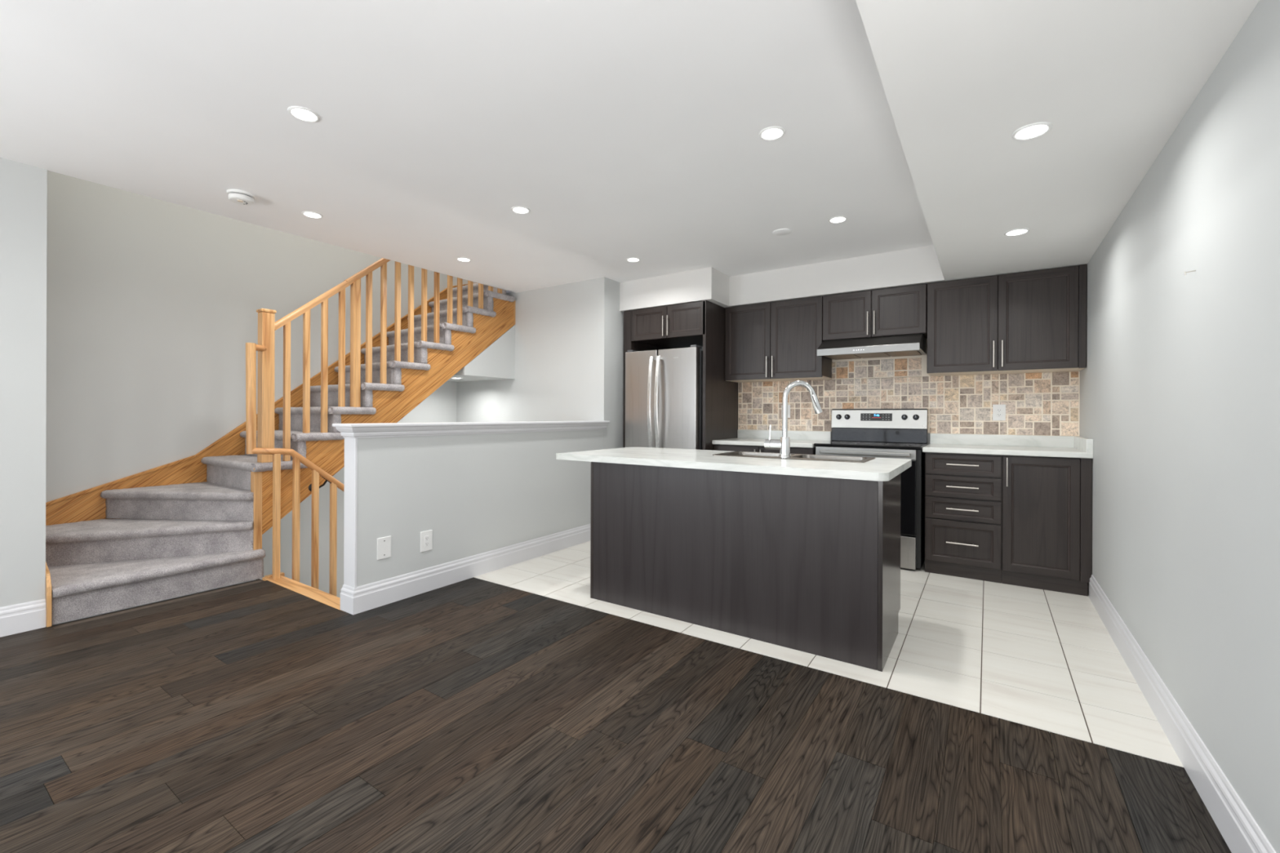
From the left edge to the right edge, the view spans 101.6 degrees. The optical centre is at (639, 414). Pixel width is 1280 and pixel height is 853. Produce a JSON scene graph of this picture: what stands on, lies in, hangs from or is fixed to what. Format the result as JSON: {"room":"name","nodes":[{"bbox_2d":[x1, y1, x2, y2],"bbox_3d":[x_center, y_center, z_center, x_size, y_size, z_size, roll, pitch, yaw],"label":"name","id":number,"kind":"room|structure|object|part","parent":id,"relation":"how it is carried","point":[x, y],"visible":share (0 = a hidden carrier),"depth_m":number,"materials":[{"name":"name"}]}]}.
{"room":"open-plan kitchen","nodes":[
{"label":"open-plan kitchen","id":0,"kind":"room"},
{"bbox_2d":[0,157,255,626],"bbox_3d":[-4.887,1.178,1.108,1.015,5.081,6.630,0,0,34],"label":"wall","id":1,"kind":"structure","parent":0,"point":[23,187],"depth_m":2.71,"materials":[{"name":"paint"}]},
{"bbox_2d":[0,599,45,637],"bbox_3d":[-4.699,1.046,0.460,0.016,0.147,5.560,0,0,34],"label":"baseboard","id":2,"kind":"structure","parent":1,"relation":"attached to","point":[30,615],"depth_m":2.70,"materials":[{"name":"paint"}]},
{"bbox_2d":[45,170,475,597],"bbox_3d":[-2.851,-0.174,5.144,0.120,7.800,4.600,0,0,34],"label":"wall","id":3,"kind":"structure","parent":0,"point":[153,304],"depth_m":3.98,"materials":[{"name":"paint"}]},
{"bbox_2d":[0,0,933,293],"bbox_3d":[-1.591,-1.471,0.986,5.049,0.354,10.070,0,0,34],"label":"ceiling","id":4,"kind":"structure","parent":0,"point":[624,129],"depth_m":2.34,"materials":[{"name":"paint"}]},
{"bbox_2d":[226,188,255,205],"bbox_3d":[-2.350,-1.277,3.077,0.136,0.053,0.136,0,0,34],"label":"smoke detector","id":5,"kind":"object","parent":4,"relation":"attached to","point":[237,196],"visible":1,"depth_m":3.04,"materials":[{"name":"white plastic"}]},
{"bbox_2d":[287,106,319,122],"bbox_3d":[-1.451,-1.299,2.254,0.118,0.010,0.118,0,0,34],"label":"recessed light","id":6,"kind":"object","parent":4,"relation":"in","point":[303,113],"visible":1,"depth_m":2.25,"materials":[{"name":"white plastic"}]},
{"bbox_2d":[302,211,323,218],"bbox_3d":[-2.128,-1.301,3.391,0.118,0.010,0.118,0,0,34],"label":"recessed light","id":7,"kind":"object","parent":4,"relation":"in","point":[309,214],"visible":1,"depth_m":3.39,"materials":[{"name":"white plastic"}]},
{"bbox_2d":[456,257,471,262],"bbox_3d":[-1.471,-1.299,4.359,0.118,0.010,0.118,0,0,34],"label":"recessed light","id":8,"kind":"object","parent":4,"relation":"in","point":[460,259],"visible":1,"depth_m":4.35,"materials":[{"name":"white plastic"}]},
{"bbox_2d":[511,205,529,213],"bbox_3d":[-0.754,-1.296,3.299,0.118,0.010,0.118,0,0,34],"label":"recessed light","id":9,"kind":"object","parent":4,"relation":"in","point":[520,210],"visible":1,"depth_m":3.30,"materials":[{"name":"white plastic"}]},
{"bbox_2d":[626,257,639,262],"bbox_3d":[-0.056,-1.294,4.348,0.118,0.010,0.118,0,0,34],"label":"recessed light","id":10,"kind":"object","parent":4,"relation":"in","point":[632,259],"visible":1,"depth_m":4.35,"materials":[{"name":"white plastic"}]},
{"bbox_2d":[759,126,785,140],"bbox_3d":[0.606,-1.291,2.393,0.118,0.010,0.118,0,0,34],"label":"recessed light","id":11,"kind":"object","parent":4,"relation":"in","point":[771,133],"visible":1,"depth_m":2.39,"materials":[{"name":"white plastic"}]},
{"bbox_2d":[828,216,847,222],"bbox_3d":[1.304,-1.288,3.442,0.118,0.010,0.118,0,0,34],"label":"recessed light","id":12,"kind":"object","parent":4,"relation":"in","point":[837,219],"visible":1,"depth_m":3.43,"materials":[{"name":"white plastic"}]},
{"bbox_2d":[447,324,515,382],"bbox_3d":[-1.914,-0.676,5.562,0.972,0.579,0.645,0,0,34],"label":"wall","id":13,"kind":"structure","parent":0,"point":[497,361],"depth_m":5.37,"materials":[{"name":"paint"}]},
{"bbox_2d":[356,280,623,586],"bbox_3d":[-0.728,1.169,4.421,0.110,5.131,3.383,0,0,34],"label":"wall","id":14,"kind":"structure","parent":0,"point":[477,494],"depth_m":3.64,"materials":[{"name":"paint"}]},
{"bbox_2d":[343,437,357,587],"bbox_3d":[-1.668,0.631,3.008,0.120,1.000,0.014,0,0,34],"label":"trim","id":15,"kind":"structure","parent":14,"relation":"attached to","point":[350,513],"depth_m":2.99,"materials":[{"name":"paint"}]},
{"bbox_2d":[377,535,391,559],"bbox_3d":[-1.526,0.793,3.115,0.008,0.128,0.086,0,0,34],"label":"blank plate","id":16,"kind":"object","parent":14,"relation":"attached to","point":[384,544],"visible":1,"depth_m":3.11,"materials":[{"name":"white plastic"}]},
{"bbox_2d":[420,529,432,552],"bbox_3d":[-1.369,0.809,3.349,0.010,0.130,0.084,0,0,34],"label":"wall outlet","id":17,"kind":"object","parent":14,"relation":"attached to","point":[426,537],"visible":1,"depth_m":3.35,"materials":[{"name":"white plastic"}]},
{"bbox_2d":[424,535,429,546],"bbox_3d":[-1.367,0.809,3.348,0.004,0.068,0.034,0,0,34],"label":"receptacle","id":18,"kind":"object","parent":17,"relation":"attached to","point":[426,537],"depth_m":3.35,"materials":[{"name":"white plastic"}]},
{"bbox_2d":[340,524,591,614],"bbox_3d":[-0.979,1.060,4.044,0.143,0.147,2.531,0,0,34],"label":"baseboard","id":19,"kind":"structure","parent":14,"relation":"attached to","point":[353,601],"depth_m":3.49,"materials":[{"name":"paint"}]},
{"bbox_2d":[332,420,609,427],"bbox_3d":[-1.032,0.062,3.958,0.210,0.018,2.394,0,0,34],"label":"trim","id":20,"kind":"structure","parent":14,"relation":"attached to","point":[443,424],"depth_m":3.49,"materials":[{"name":"paint"}]},
{"bbox_2d":[335,422,608,438],"bbox_3d":[-1.030,0.103,3.961,0.182,0.064,2.372,0,0,34],"label":"trim","id":21,"kind":"structure","parent":14,"relation":"attached to","point":[400,431],"depth_m":3.51,"materials":[{"name":"paint"}]},
{"bbox_2d":[456,276,612,448],"bbox_3d":[-1.254,1.207,5.577,2.267,5.051,0.120,0,0,34],"label":"wall","id":22,"kind":"structure","parent":0,"point":[563,333],"depth_m":5.23,"materials":[{"name":"paint"}]},
{"bbox_2d":[0,573,1231,852],"bbox_3d":[-1.610,1.231,0.991,4.869,0.200,9.870,0,0,34],"label":"floor","id":23,"kind":"structure","parent":0,"point":[472,715],"depth_m":1.78,"materials":[{"name":"brown wood"}]},
{"bbox_2d":[45,282,515,626],"bbox_3d":[-2.370,-0.346,4.825,1.029,2.949,4.281,0,0,34],"label":"staircase","id":24,"kind":"structure","parent":23,"relation":"on","point":[108,549],"depth_m":3.63,"materials":[{"name":"grey carpet"}]},
{"bbox_3d":[-2.776,-0.590,5.104,0.008,2.465,4.265,0,0,34],"label":"skirt moulding","id":25,"kind":"part","parent":24,"relation":"part of","materials":[{"name":"brown wood"}]},
{"bbox_2d":[256,257,502,462],"bbox_3d":[-2.042,-1.024,4.557,0.094,2.722,2.213,0,0,34],"label":"stair railing","id":26,"kind":"object","parent":24,"relation":"on","point":[267,325],"visible":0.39,"depth_m":4.09,"materials":[{"name":"brown wood"}]},
{"bbox_3d":[-2.632,-0.192,3.675,0.078,1.051,0.078,0,0,34],"label":"newel post","id":27,"kind":"part","parent":26,"relation":"part of","materials":[{"name":"brown wood"}]},
{"bbox_3d":[-2.022,-1.492,4.586,0.052,1.786,2.143,0,0,34],"label":"handrail","id":28,"kind":"part","parent":26,"relation":"part of","materials":[{"name":"brown wood"}]},
{"bbox_3d":[-2.286,-0.582,4.194,0.056,1.044,0.056,0,0,34],"label":"support post","id":29,"kind":"part","parent":26,"relation":"part of","materials":[{"name":"brown wood"}]},
{"bbox_3d":[-1.349,-1.090,5.560,0.044,0.256,0.020,0,0,34],"label":"stringer trim","id":30,"kind":"part","parent":24,"relation":"part of","materials":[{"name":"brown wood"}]},
{"bbox_2d":[262,572,342,611],"bbox_3d":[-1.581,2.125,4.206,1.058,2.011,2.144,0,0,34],"label":"trim","id":31,"kind":"structure","parent":23,"relation":"attached to","point":[332,601],"depth_m":3.34,"materials":[{"name":"brown wood"}]},
{"bbox_2d":[245,342,344,596],"bbox_3d":[-2.040,0.676,4.397,0.197,2.319,2.168,0,0,34],"label":"railing","id":32,"kind":"object","parent":31,"relation":"attached to","point":[251,348],"visible":0.81,"depth_m":3.66,"materials":[{"name":"brown wood"}]},
{"bbox_3d":[-2.040,0.676,4.397,0.197,2.319,2.168,0,0,34],"label":"handrail","id":33,"kind":"part","parent":32,"relation":"part of","materials":[{"name":"brown wood"}]},
{"bbox_2d":[619,244,945,311],"bbox_3d":[1.150,-1.161,4.677,2.738,0.298,0.785,0,0,34],"label":"wall","id":34,"kind":"structure","parent":0,"point":[917,265],"depth_m":4.56,"materials":[{"name":"paint"}]},
{"bbox_2d":[926,263,1086,376],"bbox_3d":[2.663,-0.661,3.853,0.934,0.690,0.374,0,0,34],"label":"upper cabinet","id":35,"kind":"object","parent":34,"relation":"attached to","point":[1029,322],"visible":1,"depth_m":3.71,"materials":[{"name":"brown wood"}]},
{"bbox_3d":[2.381,-0.660,3.870,0.444,0.683,0.019,0,0,34],"label":"door","id":36,"kind":"part","parent":35,"relation":"part of","materials":[{"name":"brown wood"}]},
{"bbox_3d":[2.532,-0.436,3.737,0.011,0.188,0.038,0,0,34],"label":"handle","id":37,"kind":"part","parent":35,"relation":"part of","materials":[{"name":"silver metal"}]},
{"bbox_3d":[2.575,-0.435,3.709,0.011,0.188,0.038,0,0,34],"label":"handle","id":38,"kind":"part","parent":35,"relation":"part of","materials":[{"name":"silver metal"}]},
{"bbox_3d":[2.753,-0.659,3.622,0.444,0.683,0.019,0,0,34],"label":"door","id":39,"kind":"part","parent":35,"relation":"part of","materials":[{"name":"brown wood"}]},
{"bbox_2d":[473,541,1183,767],"bbox_3d":[0.989,1.145,3.699,3.543,0.010,2.479,0,0,34],"label":"floor tiles","id":40,"kind":"structure","parent":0,"point":[1027,681],"depth_m":2.51,"materials":[{"name":"white tile"}]},
{"bbox_2d":[625,344,702,449],"bbox_3d":[0.347,0.261,5.029,0.760,1.755,0.824,0,0,34],"label":"fridge","id":41,"kind":"object","parent":40,"relation":"on","point":[664,388],"visible":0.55,"depth_m":4.71,"materials":[{"name":"grey metal"}]},
{"bbox_3d":[0.025,-0.108,4.907,0.355,0.980,0.075,0,0,34],"label":"door","id":42,"kind":"part","parent":41,"relation":"part of","materials":[{"name":"silver metal"}]},
{"bbox_3d":[0.102,-0.100,4.755,0.033,0.875,0.095,0,0,34],"label":"handle","id":43,"kind":"part","parent":41,"relation":"part of","materials":[{"name":"silver metal"}]},
{"bbox_3d":[0.163,-0.100,4.714,0.033,0.875,0.095,0,0,34],"label":"handle","id":44,"kind":"part","parent":41,"relation":"part of","materials":[{"name":"silver metal"}]},
{"bbox_3d":[0.346,-0.107,4.693,0.393,0.980,0.075,0,0,34],"label":"door","id":45,"kind":"part","parent":41,"relation":"part of","materials":[{"name":"silver metal"}]},
{"bbox_2d":[623,300,737,450],"bbox_3d":[0.398,0.064,5.126,0.889,2.149,0.764,0,0,34],"label":"tall cabinet","id":46,"kind":"object","parent":40,"relation":"on","point":[701,323],"visible":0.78,"depth_m":4.82,"materials":[{"name":"brown wood"}]},
{"bbox_3d":[0.086,-0.859,4.931,0.400,0.297,0.019,0,0,34],"label":"door","id":47,"kind":"part","parent":46,"relation":"part of","materials":[{"name":"brown wood"}]},
{"bbox_3d":[0.110,0.212,5.354,0.017,1.850,0.703,0,0,34],"label":"panel","id":48,"kind":"part","parent":46,"relation":"part of","materials":[{"name":"brown wood"}]},
{"bbox_3d":[0.215,-0.820,4.813,0.011,0.186,0.038,0,0,34],"label":"handle","id":49,"kind":"part","parent":46,"relation":"part of","materials":[{"name":"silver metal"}]},
{"bbox_3d":[0.256,-0.820,4.786,0.011,0.186,0.038,0,0,34],"label":"handle","id":50,"kind":"part","parent":46,"relation":"part of","materials":[{"name":"silver metal"}]},
{"bbox_3d":[0.417,-0.858,4.710,0.390,0.297,0.019,0,0,34],"label":"door","id":51,"kind":"part","parent":46,"relation":"part of","materials":[{"name":"brown wood"}]},
{"bbox_3d":[0.766,0.065,4.902,0.029,2.149,0.729,0,0,34],"label":"panel","id":52,"kind":"part","parent":46,"relation":"part of","materials":[{"name":"brown wood"}]},
{"bbox_2d":[590,462,901,671],"bbox_3d":[0.544,0.714,3.016,1.662,0.850,0.574,0,0,34],"label":"kitchen island","id":53,"kind":"object","parent":40,"relation":"on","point":[811,565],"visible":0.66,"depth_m":2.65,"materials":[{"name":"brown wood"}]},
{"bbox_3d":[-0.139,0.712,3.471,0.020,0.850,0.574,0,0,34],"label":"panel","id":54,"kind":"part","parent":53,"relation":"part of","materials":[{"name":"brown wood"}]},
{"bbox_2d":[555,447,911,481],"bbox_3d":[0.515,0.270,3.189,1.953,0.037,0.900,0,0,34],"label":"island countertop","id":55,"kind":"structure","parent":53,"relation":"on","point":[882,469],"depth_m":2.81,"materials":[{"name":"white stone"}]},
{"bbox_2d":[764,380,822,457],"bbox_3d":[0.906,0.023,3.066,0.347,0.452,0.112,0,0,3],"label":"faucet","id":56,"kind":"object","parent":55,"relation":"on","point":[783,444],"visible":1,"depth_m":3.04,"materials":[{"name":"silver metal"}]},
{"bbox_3d":[0.770,0.108,3.091,0.014,0.098,0.010,0,0,34],"label":"lever","id":57,"kind":"part","parent":56,"relation":"part of","materials":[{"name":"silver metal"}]},
{"bbox_2d":[712,451,875,462],"bbox_3d":[0.920,0.341,3.171,0.891,0.184,0.394,0,0,34],"label":"sink","id":58,"kind":"object","parent":55,"relation":"in","point":[740,454],"visible":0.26,"depth_m":3.18,"materials":[{"name":"silver metal"}]},
{"bbox_3d":[0.761,0.341,3.317,0.390,0.184,0.267,0,0,34],"label":"bowl","id":59,"kind":"part","parent":58,"relation":"part of","materials":[{"name":"silver metal"}]},
{"bbox_3d":[1.116,0.342,3.081,0.390,0.184,0.267,0,0,34],"label":"bowl","id":60,"kind":"part","parent":58,"relation":"part of","materials":[{"name":"silver metal"}]},
{"bbox_3d":[1.227,0.717,2.561,0.020,0.850,0.574,0,0,34],"label":"panel","id":61,"kind":"part","parent":53,"relation":"part of","materials":[{"name":"brown wood"}]},
{"bbox_2d":[714,444,815,454],"bbox_3d":[1.181,0.703,4.695,0.892,0.876,0.610,0,0,34],"label":"base cabinet","id":62,"kind":"object","parent":40,"relation":"on","point":[805,451],"visible":0.13,"depth_m":4.49,"materials":[{"name":"brown wood"}]},
{"bbox_3d":[0.846,0.658,4.606,0.422,0.773,0.019,0,0,34],"label":"door","id":63,"kind":"part","parent":62,"relation":"part of","materials":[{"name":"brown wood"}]},
{"bbox_2d":[711,429,831,448],"bbox_3d":[1.185,0.206,4.698,0.893,0.119,0.604,0,0,34],"label":"countertop","id":64,"kind":"structure","parent":62,"relation":"on","point":[806,439],"depth_m":4.77,"materials":[{"name":"white stone"}]},
{"bbox_3d":[1.214,0.659,4.360,0.458,0.773,0.019,0,0,34],"label":"door","id":65,"kind":"part","parent":62,"relation":"part of","materials":[{"name":"brown wood"}]},
{"bbox_2d":[813,408,928,570],"bbox_3d":[1.865,0.545,4.214,0.764,1.197,0.624,0,0,34],"label":"stove","id":66,"kind":"object","parent":40,"relation":"on","point":[895,433],"visible":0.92,"depth_m":4.11,"materials":[{"name":"silver"}]},
{"bbox_3d":[1.746,0.017,4.590,0.046,0.046,0.026,0,0,34],"label":"knob","id":67,"kind":"part","parent":66,"relation":"part of","materials":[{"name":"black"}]},
{"bbox_3d":[1.804,0.017,4.551,0.046,0.046,0.026,0,0,34],"label":"knob","id":68,"kind":"part","parent":66,"relation":"part of","materials":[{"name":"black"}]},
{"bbox_3d":[1.703,0.291,3.980,0.644,0.028,0.054,0,0,34],"label":"handle","id":69,"kind":"part","parent":66,"relation":"part of","materials":[{"name":"silver metal"}]},
{"bbox_2d":[813,440,928,449],"bbox_3d":[1.865,0.240,4.211,0.764,0.021,0.532,0,0,34],"label":"cooktop","id":70,"kind":"object","parent":66,"relation":"in","point":[829,445],"depth_m":4.10,"materials":[{"name":"black glass"}]},
{"bbox_3d":[2.024,0.033,4.447,0.750,0.163,0.062,0,0,34],"label":"control panel","id":71,"kind":"part","parent":66,"relation":"part of","materials":[{"name":"silver metal"}]},
{"bbox_3d":[2.178,0.018,4.302,0.046,0.046,0.026,0,0,34],"label":"knob","id":72,"kind":"part","parent":66,"relation":"part of","materials":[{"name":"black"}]},
{"bbox_3d":[1.717,1.010,4.016,0.720,0.234,0.038,0,0,34],"label":"drawer","id":73,"kind":"part","parent":66,"relation":"part of","materials":[{"name":"silver metal"}]},
{"bbox_3d":[1.719,0.606,4.016,0.720,0.550,0.036,0,0,34],"label":"oven door","id":74,"kind":"part","parent":66,"relation":"part of","materials":[{"name":"black"}]},
{"bbox_3d":[2.248,0.018,4.255,0.046,0.046,0.026,0,0,34],"label":"knob","id":75,"kind":"part","parent":66,"relation":"part of","materials":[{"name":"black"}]},
{"bbox_2d":[924,452,1002,583],"bbox_3d":[2.404,0.708,3.880,0.460,0.876,0.610,0,0,34],"label":"base cabinet","id":76,"kind":"object","parent":40,"relation":"on","point":[963,491],"visible":1,"depth_m":3.65,"materials":[{"name":"brown wood"}]},
{"bbox_3d":[2.247,0.898,3.641,0.192,0.011,0.038,0,0,34],"label":"handle","id":77,"kind":"part","parent":76,"relation":"part of","materials":[{"name":"silver metal"}]},
{"bbox_3d":[2.247,0.660,3.641,0.192,0.011,0.038,0,0,34],"label":"handle","id":78,"kind":"part","parent":76,"relation":"part of","materials":[{"name":"silver metal"}]},
{"bbox_3d":[2.248,0.504,3.641,0.192,0.011,0.038,0,0,34],"label":"handle","id":79,"kind":"part","parent":76,"relation":"part of","materials":[{"name":"silver metal"}]},
{"bbox_3d":[2.248,0.348,3.641,0.192,0.011,0.038,0,0,34],"label":"handle","id":80,"kind":"part","parent":76,"relation":"part of","materials":[{"name":"silver metal"}]},
{"bbox_3d":[2.260,0.899,3.663,0.453,0.300,0.019,0,0,34],"label":"drawer","id":81,"kind":"part","parent":76,"relation":"part of","materials":[{"name":"brown wood"}]},
{"bbox_3d":[2.261,0.666,3.663,0.453,0.150,0.019,0,0,34],"label":"drawer","id":82,"kind":"part","parent":76,"relation":"part of","materials":[{"name":"brown wood"}]},
{"bbox_3d":[2.261,0.508,3.663,0.453,0.150,0.019,0,0,34],"label":"drawer","id":83,"kind":"part","parent":76,"relation":"part of","materials":[{"name":"brown wood"}]},
{"bbox_3d":[2.262,0.353,3.663,0.453,0.144,0.019,0,0,34],"label":"drawer","id":84,"kind":"part","parent":76,"relation":"part of","materials":[{"name":"brown wood"}]},
{"bbox_2d":[1001,455,1092,596],"bbox_3d":[2.789,0.709,3.624,0.462,0.876,0.610,0,0,34],"label":"base cabinet","id":85,"kind":"object","parent":40,"relation":"on","point":[1046,501],"visible":0.81,"depth_m":3.40,"materials":[{"name":"brown wood"}]},
{"bbox_3d":[2.461,0.382,3.499,0.011,0.192,0.038,0,0,34],"label":"handle","id":86,"kind":"part","parent":85,"relation":"part of","materials":[{"name":"silver metal"}]},
{"bbox_2d":[922,433,1093,458],"bbox_3d":[2.596,0.211,3.758,0.940,0.120,0.604,0,0,34],"label":"countertop","id":87,"kind":"structure","parent":85,"relation":"on","point":[1068,446],"depth_m":3.79,"materials":[{"name":"white stone"}]},
{"bbox_2d":[699,346,1079,444],"bbox_3d":[1.714,-0.022,4.782,3.747,2.731,0.120,0,0,34],"label":"wall","id":88,"kind":"structure","parent":0,"point":[928,443],"depth_m":4.28,"materials":[{"name":"paint"}]},
{"bbox_2d":[724,296,831,382],"bbox_3d":[1.254,-0.666,4.792,0.894,0.690,0.374,0,0,34],"label":"upper cabinet","id":89,"kind":"object","parent":88,"relation":"attached to","point":[778,340],"visible":1,"depth_m":4.65,"materials":[{"name":"brown wood"}]},
{"bbox_3d":[0.987,-0.665,4.798,0.440,0.683,0.019,0,0,34],"label":"door","id":90,"kind":"part","parent":89,"relation":"part of","materials":[{"name":"brown wood"}]},
{"bbox_3d":[1.134,-0.431,4.669,0.011,0.187,0.038,0,0,34],"label":"handle","id":91,"kind":"part","parent":89,"relation":"part of","materials":[{"name":"silver metal"}]},
{"bbox_3d":[1.359,-0.664,4.551,0.448,0.683,0.019,0,0,34],"label":"door","id":92,"kind":"part","parent":89,"relation":"part of","materials":[{"name":"brown wood"}]},
{"bbox_2d":[822,283,927,341],"bbox_3d":[1.950,-0.818,4.329,0.773,0.381,0.374,0,0,34],"label":"upper cabinet","id":93,"kind":"object","parent":88,"relation":"attached to","point":[900,310],"visible":0.98,"depth_m":4.18,"materials":[{"name":"brown wood"}]},
{"bbox_3d":[1.709,-0.817,4.318,0.380,0.374,0.019,0,0,34],"label":"door","id":94,"kind":"part","parent":93,"relation":"part of","materials":[{"name":"brown wood"}]},
{"bbox_3d":[1.834,-0.738,4.203,0.011,0.187,0.038,0,0,34],"label":"handle","id":95,"kind":"part","parent":93,"relation":"part of","materials":[{"name":"silver metal"}]},
{"bbox_2d":[817,333,926,359],"bbox_3d":[1.891,-0.552,4.259,0.742,0.149,0.523,0,0,34],"label":"range hood","id":96,"kind":"object","parent":93,"relation":"attached to","point":[913,344],"visible":1,"depth_m":4.11,"materials":[{"name":"silver metal"}]},
{"bbox_3d":[1.875,-0.738,4.176,0.011,0.187,0.038,0,0,34],"label":"handle","id":97,"kind":"part","parent":93,"relation":"part of","materials":[{"name":"silver metal"}]},
{"bbox_3d":[2.030,-0.816,4.104,0.387,0.374,0.019,0,0,34],"label":"door","id":98,"kind":"part","parent":93,"relation":"part of","materials":[{"name":"brown wood"}]},
{"bbox_2d":[737,338,1079,436],"bbox_3d":[2.066,-0.238,4.467,2.612,0.774,0.014,0,0,34],"label":"backsplash","id":99,"kind":"structure","parent":88,"relation":"attached to","point":[1037,403],"depth_m":4.26,"materials":[{"name":"stone"}]},
{"bbox_2d":[781,404,790,417],"bbox_3d":[1.375,-0.034,4.919,0.083,0.122,0.010,0,0,34],"label":"wall outlet","id":100,"kind":"object","parent":99,"relation":"attached to","point":[788,406],"visible":0.31,"depth_m":4.90,"materials":[{"name":"white plastic"}]},
{"bbox_2d":[992,404,1005,420],"bbox_3d":[2.753,-0.019,4.001,0.083,0.124,0.010,0,0,34],"label":"wall outlet","id":101,"kind":"object","parent":99,"relation":"attached to","point":[998,411],"visible":1,"depth_m":4.00,"materials":[{"name":"white plastic"}]},
{"bbox_2d":[996,408,1001,417],"bbox_3d":[2.752,-0.019,3.999,0.034,0.068,0.004,0,0,34],"label":"receptacle","id":102,"kind":"object","parent":101,"relation":"attached to","point":[998,410],"depth_m":4.00,"materials":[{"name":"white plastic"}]},
{"bbox_2d":[856,0,1259,281],"bbox_3d":[0.088,-1.166,-0.134,0.831,0.296,9.970,0,0,34],"label":"ceiling","id":103,"kind":"structure","parent":0,"point":[1113,80],"depth_m":1.70,"materials":[{"name":"paint"}]},
{"bbox_2d":[1004,227,1030,235],"bbox_3d":[2.078,-1.010,2.880,0.118,0.010,0.118,0,0,34],"label":"recessed light","id":104,"kind":"object","parent":103,"relation":"in","point":[1015,232],"visible":1,"depth_m":2.88,"materials":[{"name":"white plastic"}]},
{"bbox_2d":[1011,121,1052,140],"bbox_3d":[1.397,-1.012,1.862,0.118,0.010,0.118,0,0,34],"label":"recessed light","id":105,"kind":"object","parent":103,"relation":"in","point":[1035,130],"visible":1,"depth_m":1.86,"materials":[{"name":"white plastic"}]},
{"bbox_2d":[1080,0,1279,852],"bbox_3d":[0.471,-0.027,-0.392,0.120,2.731,10.070,0,0,34],"label":"wall","id":106,"kind":"structure","parent":0,"point":[1180,382],"depth_m":1.58,"materials":[{"name":"paint"}]},
{"bbox_2d":[1088,574,1275,852],"bbox_3d":[0.251,1.064,-0.593,0.016,0.147,9.296,0,0,34],"label":"baseboard","id":107,"kind":"structure","parent":106,"relation":"attached to","point":[1241,833],"depth_m":1.66,"materials":[{"name":"paint"}]}
]}

